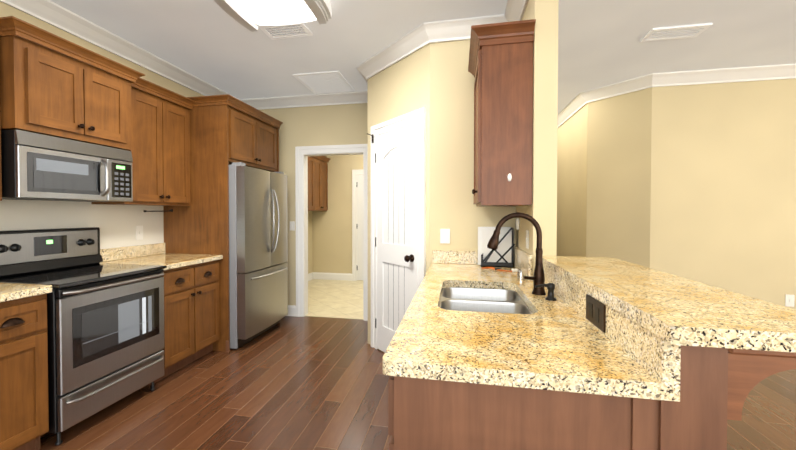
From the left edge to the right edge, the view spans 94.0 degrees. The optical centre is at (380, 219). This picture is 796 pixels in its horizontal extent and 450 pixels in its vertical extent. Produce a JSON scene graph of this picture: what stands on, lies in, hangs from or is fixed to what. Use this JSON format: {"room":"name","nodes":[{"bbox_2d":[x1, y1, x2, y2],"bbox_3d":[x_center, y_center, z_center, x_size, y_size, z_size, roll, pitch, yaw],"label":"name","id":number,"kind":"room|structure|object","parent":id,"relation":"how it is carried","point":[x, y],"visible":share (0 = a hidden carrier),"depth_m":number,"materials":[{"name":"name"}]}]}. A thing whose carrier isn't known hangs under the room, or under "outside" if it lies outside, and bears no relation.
{"room":"kitchen","nodes":[
{"label":"kitchen","id":0,"kind":"room"},
{"bbox_2d":[0,2,311,273],"bbox_3d":[-2.443,-0.104,2.334,0.122,2.745,10.440,0,1,12],"label":"wall","id":1,"kind":"structure","parent":0,"point":[116,224],"depth_m":2.96,"materials":[{"name":"paint"}]},
{"bbox_2d":[0,20,3,200],"bbox_3d":[-2.305,-0.592,1.879,0.326,0.985,0.442,0,1,12],"label":"upper cabinet","id":2,"kind":"object","parent":1,"relation":"attached to","point":[1,21],"depth_m":2.07,"materials":[{"name":"brown wood"}]},
{"bbox_2d":[4,16,95,143],"bbox_3d":[-2.170,-0.801,2.305,0.416,0.580,0.438,0,1,12],"label":"upper cabinet","id":3,"kind":"object","parent":1,"relation":"attached to","point":[50,81],"depth_m":2.21,"materials":[{"name":"brown wood"}]},
{"bbox_2d":[1,129,132,201],"bbox_3d":[-2.115,-0.316,2.466,0.456,0.380,0.745,0,1,12],"label":"microwave","id":4,"kind":"object","parent":3,"relation":"attached to","point":[36,166],"visible":1,"depth_m":2.30,"materials":[{"name":"silver metal"}]},
{"bbox_2d":[96,56,135,151],"bbox_3d":[-2.106,-0.807,2.615,0.416,0.580,0.442,0,1,12],"label":"upper cabinet","id":5,"kind":"object","parent":1,"relation":"attached to","point":[115,84],"depth_m":2.64,"materials":[{"name":"brown wood"}]},
{"bbox_2d":[91,76,171,207],"bbox_3d":[-2.059,-0.611,3.066,0.326,0.985,0.425,0,1,12],"label":"upper cabinet","id":6,"kind":"object","parent":1,"relation":"attached to","point":[152,158],"depth_m":3.08,"materials":[{"name":"brown wood"}]},
{"bbox_2d":[100,244,167,259],"bbox_3d":[-2.374,0.304,2.308,0.022,0.102,2.664,0,1,12],"label":"backsplash","id":7,"kind":"structure","parent":1,"relation":"attached to","point":[149,249],"depth_m":3.25,"materials":[{"name":"beige stone"}]},
{"bbox_2d":[136,226,142,239],"bbox_3d":[-2.168,0.123,3.337,0.012,0.127,0.076,0,1,12],"label":"outlet","id":8,"kind":"object","parent":1,"relation":"attached to","point":[139,232],"visible":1,"depth_m":3.33,"materials":[{"name":"white plastic"}]},
{"bbox_2d":[172,92,195,207],"bbox_3d":[-1.998,-0.616,3.359,0.326,0.985,0.422,0,1,12],"label":"upper cabinet","id":9,"kind":"object","parent":1,"relation":"attached to","point":[186,152],"depth_m":3.43,"materials":[{"name":"brown wood"}]},
{"bbox_2d":[188,96,259,171],"bbox_3d":[-1.713,-0.852,3.822,0.696,0.590,0.561,0,1,12],"label":"upper cabinet","id":10,"kind":"object","parent":1,"relation":"attached to","point":[227,130],"depth_m":3.51,"materials":[{"name":"brown wood"}]},
{"bbox_2d":[224,112,279,175],"bbox_3d":[-1.625,-0.859,4.245,0.696,0.590,0.551,0,1,12],"label":"upper cabinet","id":11,"kind":"object","parent":1,"relation":"attached to","point":[269,128],"depth_m":4.23,"materials":[{"name":"brown wood"}]},
{"bbox_2d":[308,156,315,210],"bbox_3d":[-1.402,-0.666,6.238,0.326,1.060,0.785,0,1,12],"label":"upper cabinet","id":12,"kind":"object","parent":1,"relation":"attached to","point":[311,159],"depth_m":6.46,"materials":[{"name":"brown wood"}]},
{"bbox_2d":[143,209,172,211],"bbox_3d":[-2.054,-0.078,3.427,0.028,0.031,0.331,0,1,12],"label":"towel rail","id":13,"kind":"object","parent":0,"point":[171,210],"visible":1,"depth_m":3.44,"materials":[{"name":"black metal"}]},
{"bbox_2d":[260,103,367,320],"bbox_3d":[-0.908,-0.143,4.702,1.928,2.745,0.162,0,1,12],"label":"wall","id":14,"kind":"structure","parent":0,"point":[327,130],"depth_m":4.64,"materials":[{"name":"paint"}]},
{"bbox_2d":[290,221,294,230],"bbox_3d":[-1.118,0.087,4.681,0.070,0.115,0.012,0,1,12],"label":"light switch","id":15,"kind":"object","parent":14,"relation":"in","point":[292,225],"visible":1,"depth_m":4.68,"materials":[{"name":"white plastic"}]},
{"bbox_2d":[306,279,362,318],"bbox_3d":[0.040,1.262,5.775,3.359,0.100,2.500,0,1,12],"label":"floor","id":16,"kind":"structure","parent":0,"point":[336,298],"depth_m":5.66,"materials":[{"name":"beige tile"}]},
{"bbox_2d":[312,155,362,280],"bbox_3d":[0.244,-0.182,7.034,3.239,2.745,0.144,0,1,12],"label":"wall","id":17,"kind":"structure","parent":0,"point":[337,236],"depth_m":7.19,"materials":[{"name":"paint"}]},
{"bbox_2d":[286,272,351,315],"bbox_3d":[2.042,1.214,1.529,9.000,0.135,10.398,0,1,12],"label":"baseboard","id":18,"kind":"structure","parent":17,"relation":"attached to","point":[322,276],"depth_m":7.21,"materials":[{"name":"white wood"}]},
{"bbox_2d":[316,156,327,210],"bbox_3d":[-1.268,-0.677,6.885,0.326,1.060,0.785,0,1,12],"label":"upper cabinet","id":19,"kind":"object","parent":17,"relation":"attached to","point":[317,183],"depth_m":6.89,"materials":[{"name":"brown wood"}]},
{"bbox_2d":[40,316,795,449],"bbox_3d":[2.042,1.332,1.531,9.000,0.100,10.398,0,1,12],"label":"floor","id":20,"kind":"structure","parent":0,"point":[302,383],"depth_m":2.52,"materials":[{"name":"brown wood"}]},
{"bbox_2d":[0,292,51,449],"bbox_3d":[-2.155,0.839,1.885,0.626,0.874,0.424,0,1,12],"label":"base cabinet","id":21,"kind":"object","parent":20,"relation":"on","point":[24,408],"depth_m":1.91,"materials":[{"name":"brown wood"}]},
{"bbox_2d":[0,283,51,303],"bbox_3d":[-2.220,0.388,1.513,0.646,0.040,1.168,0,1,12],"label":"countertop","id":22,"kind":"structure","parent":21,"relation":"on","point":[7,291],"depth_m":1.93,"materials":[{"name":"beige stone"}]},
{"bbox_2d":[0,227,166,444],"bbox_3d":[-1.982,0.669,2.460,0.730,1.195,0.764,0,1,12],"label":"range","id":23,"kind":"object","parent":20,"relation":"on","point":[105,329],"visible":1,"depth_m":2.33,"materials":[{"name":"silver metal"}]},
{"bbox_2d":[148,264,203,384],"bbox_3d":[-1.912,0.819,3.061,0.626,0.874,0.428,0,1,12],"label":"base cabinet","id":24,"kind":"object","parent":20,"relation":"on","point":[183,287],"depth_m":3.02,"materials":[{"name":"brown wood"}]},
{"bbox_2d":[100,252,223,271],"bbox_3d":[-1.872,0.360,3.196,0.646,0.040,0.723,0,1,12],"label":"countertop","id":25,"kind":"structure","parent":24,"relation":"on","point":[170,259],"depth_m":3.13,"materials":[{"name":"beige stone"}]},
{"bbox_2d":[204,260,223,354],"bbox_3d":[-1.852,0.815,3.350,0.626,0.874,0.427,0,1,12],"label":"base cabinet","id":26,"kind":"object","parent":20,"relation":"on","point":[214,270],"depth_m":3.41,"materials":[{"name":"brown wood"}]},
{"bbox_2d":[229,162,287,349],"bbox_3d":[-1.531,0.350,3.982,0.882,1.782,0.889,0,1,12],"label":"fridge","id":27,"kind":"object","parent":20,"relation":"on","point":[258,268],"visible":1,"depth_m":3.64,"materials":[{"name":"grey metal"}]},
{"bbox_2d":[383,332,670,449],"bbox_3d":[0.366,0.852,1.098,0.649,0.874,0.323,0,1,12],"label":"base cabinet","id":28,"kind":"object","parent":20,"relation":"on","point":[579,353],"depth_m":0.95,"materials":[{"name":"brown wood"}]},
{"bbox_2d":[383,264,662,395],"bbox_3d":[0.524,0.382,1.886,0.661,0.040,1.966,0,1,12],"label":"countertop","id":29,"kind":"structure","parent":28,"relation":"on","point":[610,360],"depth_m":1.33,"materials":[{"name":"beige stone"}]},
{"bbox_2d":[431,284,550,323],"bbox_3d":[0.492,0.498,1.803,0.440,0.213,0.720,0,1,12],"label":"sink","id":30,"kind":"object","parent":29,"relation":"in","point":[473,297],"depth_m":1.84,"materials":[{"name":"silver metal"}]},
{"bbox_2d":[478,227,514,267],"bbox_3d":[0.848,0.202,2.723,0.261,0.290,0.095,0,1,12],"label":"rack","id":31,"kind":"object","parent":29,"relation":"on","point":[502,255],"visible":0.9,"depth_m":2.69,"materials":[{"name":"black metal"}]},
{"bbox_2d":[482,267,517,271],"bbox_3d":[0.824,0.341,2.555,0.088,0.017,0.256,-1,1,-45],"label":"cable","id":32,"kind":"object","parent":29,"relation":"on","point":[513,270],"visible":0.94,"depth_m":2.51,"materials":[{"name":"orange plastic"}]},
{"bbox_2d":[487,212,558,299],"bbox_3d":[0.662,0.166,1.761,0.294,0.396,0.170,0,1,12],"label":"faucet","id":33,"kind":"object","parent":29,"relation":"on","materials":[{"name":"brown metal"}]},
{"bbox_2d":[547,256,795,355],"bbox_3d":[0.954,0.242,1.426,0.383,0.040,1.355,0,1,12],"label":"countertop","id":34,"kind":"structure","parent":28,"relation":"on","point":[684,313],"depth_m":0.97,"materials":[{"name":"beige stone"}]},
{"bbox_2d":[50,0,795,113],"bbox_3d":[2.042,-1.513,1.484,9.240,0.100,10.638,0,1,12],"label":"ceiling","id":35,"kind":"structure","parent":0,"point":[215,44],"depth_m":3.04,"materials":[{"name":"paint"}]},
{"bbox_2d":[214,0,331,31],"bbox_3d":[-0.684,-1.402,2.377,0.678,0.149,0.530,0,1,12],"label":"ceiling light fixture","id":36,"kind":"object","parent":35,"relation":"attached to","point":[247,14],"visible":1,"depth_m":2.40,"materials":[{"name":"white metal"}]},
{"bbox_2d":[258,23,312,39],"bbox_3d":[-0.742,-1.478,2.901,0.355,0.015,0.225,0,1,12],"label":"ceiling vent","id":37,"kind":"object","parent":35,"relation":"in","point":[274,32],"visible":0.9,"depth_m":2.91,"materials":[{"name":"white metal"}]},
{"bbox_2d":[293,71,354,93],"bbox_3d":[-0.608,-1.501,4.101,0.500,0.009,0.620,0,1,12],"label":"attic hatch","id":38,"kind":"object","parent":35,"relation":"in","point":[326,82],"visible":1,"depth_m":4.06,"materials":[{"name":"white paint"}]},
{"bbox_2d":[640,23,712,41],"bbox_3d":[2.333,-1.478,2.944,0.400,0.015,0.205,0,1,12],"label":"ceiling vent","id":39,"kind":"object","parent":35,"relation":"in","point":[676,32],"visible":0.98,"depth_m":2.92,"materials":[{"name":"white metal"}]},
{"bbox_2d":[367,0,558,352],"bbox_3d":[0.524,-0.121,3.335,1.431,2.745,2.217,0,1,12],"label":"wall","id":40,"kind":"structure","parent":0,"point":[420,145],"depth_m":2.91,"materials":[{"name":"paint"}]},
{"bbox_2d":[440,229,449,243],"bbox_3d":[0.501,0.134,2.886,0.075,0.115,0.012,0,1,12],"label":"light switch","id":41,"kind":"object","parent":40,"relation":"attached to","point":[444,236],"depth_m":2.89,"materials":[{"name":"white plastic"}]},
{"bbox_2d":[468,19,535,206],"bbox_3d":[0.763,-0.606,2.446,0.350,1.035,0.674,0,1,12],"label":"upper cabinet","id":42,"kind":"object","parent":40,"relation":"attached to","point":[500,66],"visible":0.98,"depth_m":2.17,"materials":[{"name":"brown wood"}]},
{"bbox_2d":[515,218,518,229],"bbox_3d":[0.971,0.033,2.635,0.019,0.080,0.050,0,1,12],"label":"light switch","id":43,"kind":"object","parent":40,"relation":"attached to","point":[517,223],"visible":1,"depth_m":2.61,"materials":[{"name":"white plastic"}]},
{"bbox_2d":[526,230,528,248],"bbox_3d":[0.905,0.126,2.296,0.012,0.115,0.075,0,1,12],"label":"light switch","id":44,"kind":"object","parent":40,"relation":"attached to","point":[527,239],"visible":0.98,"depth_m":2.28,"materials":[{"name":"white plastic"}]},
{"bbox_2d":[431,250,682,403],"bbox_3d":[0.544,0.308,1.881,0.694,0.187,1.966,0,1,12],"label":"backsplash","id":45,"kind":"structure","parent":40,"relation":"attached to","point":[664,362],"depth_m":1.04,"materials":[{"name":"beige stone"}]},
{"bbox_2d":[557,79,795,309],"bbox_3d":[5.020,-0.147,4.901,4.784,2.745,2.783,0,1,12],"label":"wall","id":46,"kind":"structure","parent":0,"point":[697,183],"depth_m":3.85,"materials":[{"name":"paint"}]},
{"bbox_2d":[0,0,795,127],"bbox_3d":[2.042,-1.405,1.485,9.000,0.115,10.398,0,1,12],"label":"crown molding","id":47,"kind":"structure","parent":46,"relation":"attached to","point":[424,34],"depth_m":3.53,"materials":[{"name":"white wood"}]},
{"bbox_2d":[785,294,794,306],"bbox_3d":[4.070,0.811,3.686,0.075,0.120,0.012,0,1,12],"label":"outlet","id":48,"kind":"object","parent":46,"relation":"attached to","point":[789,300],"visible":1,"depth_m":3.69,"materials":[{"name":"white plastic"}]}
]}

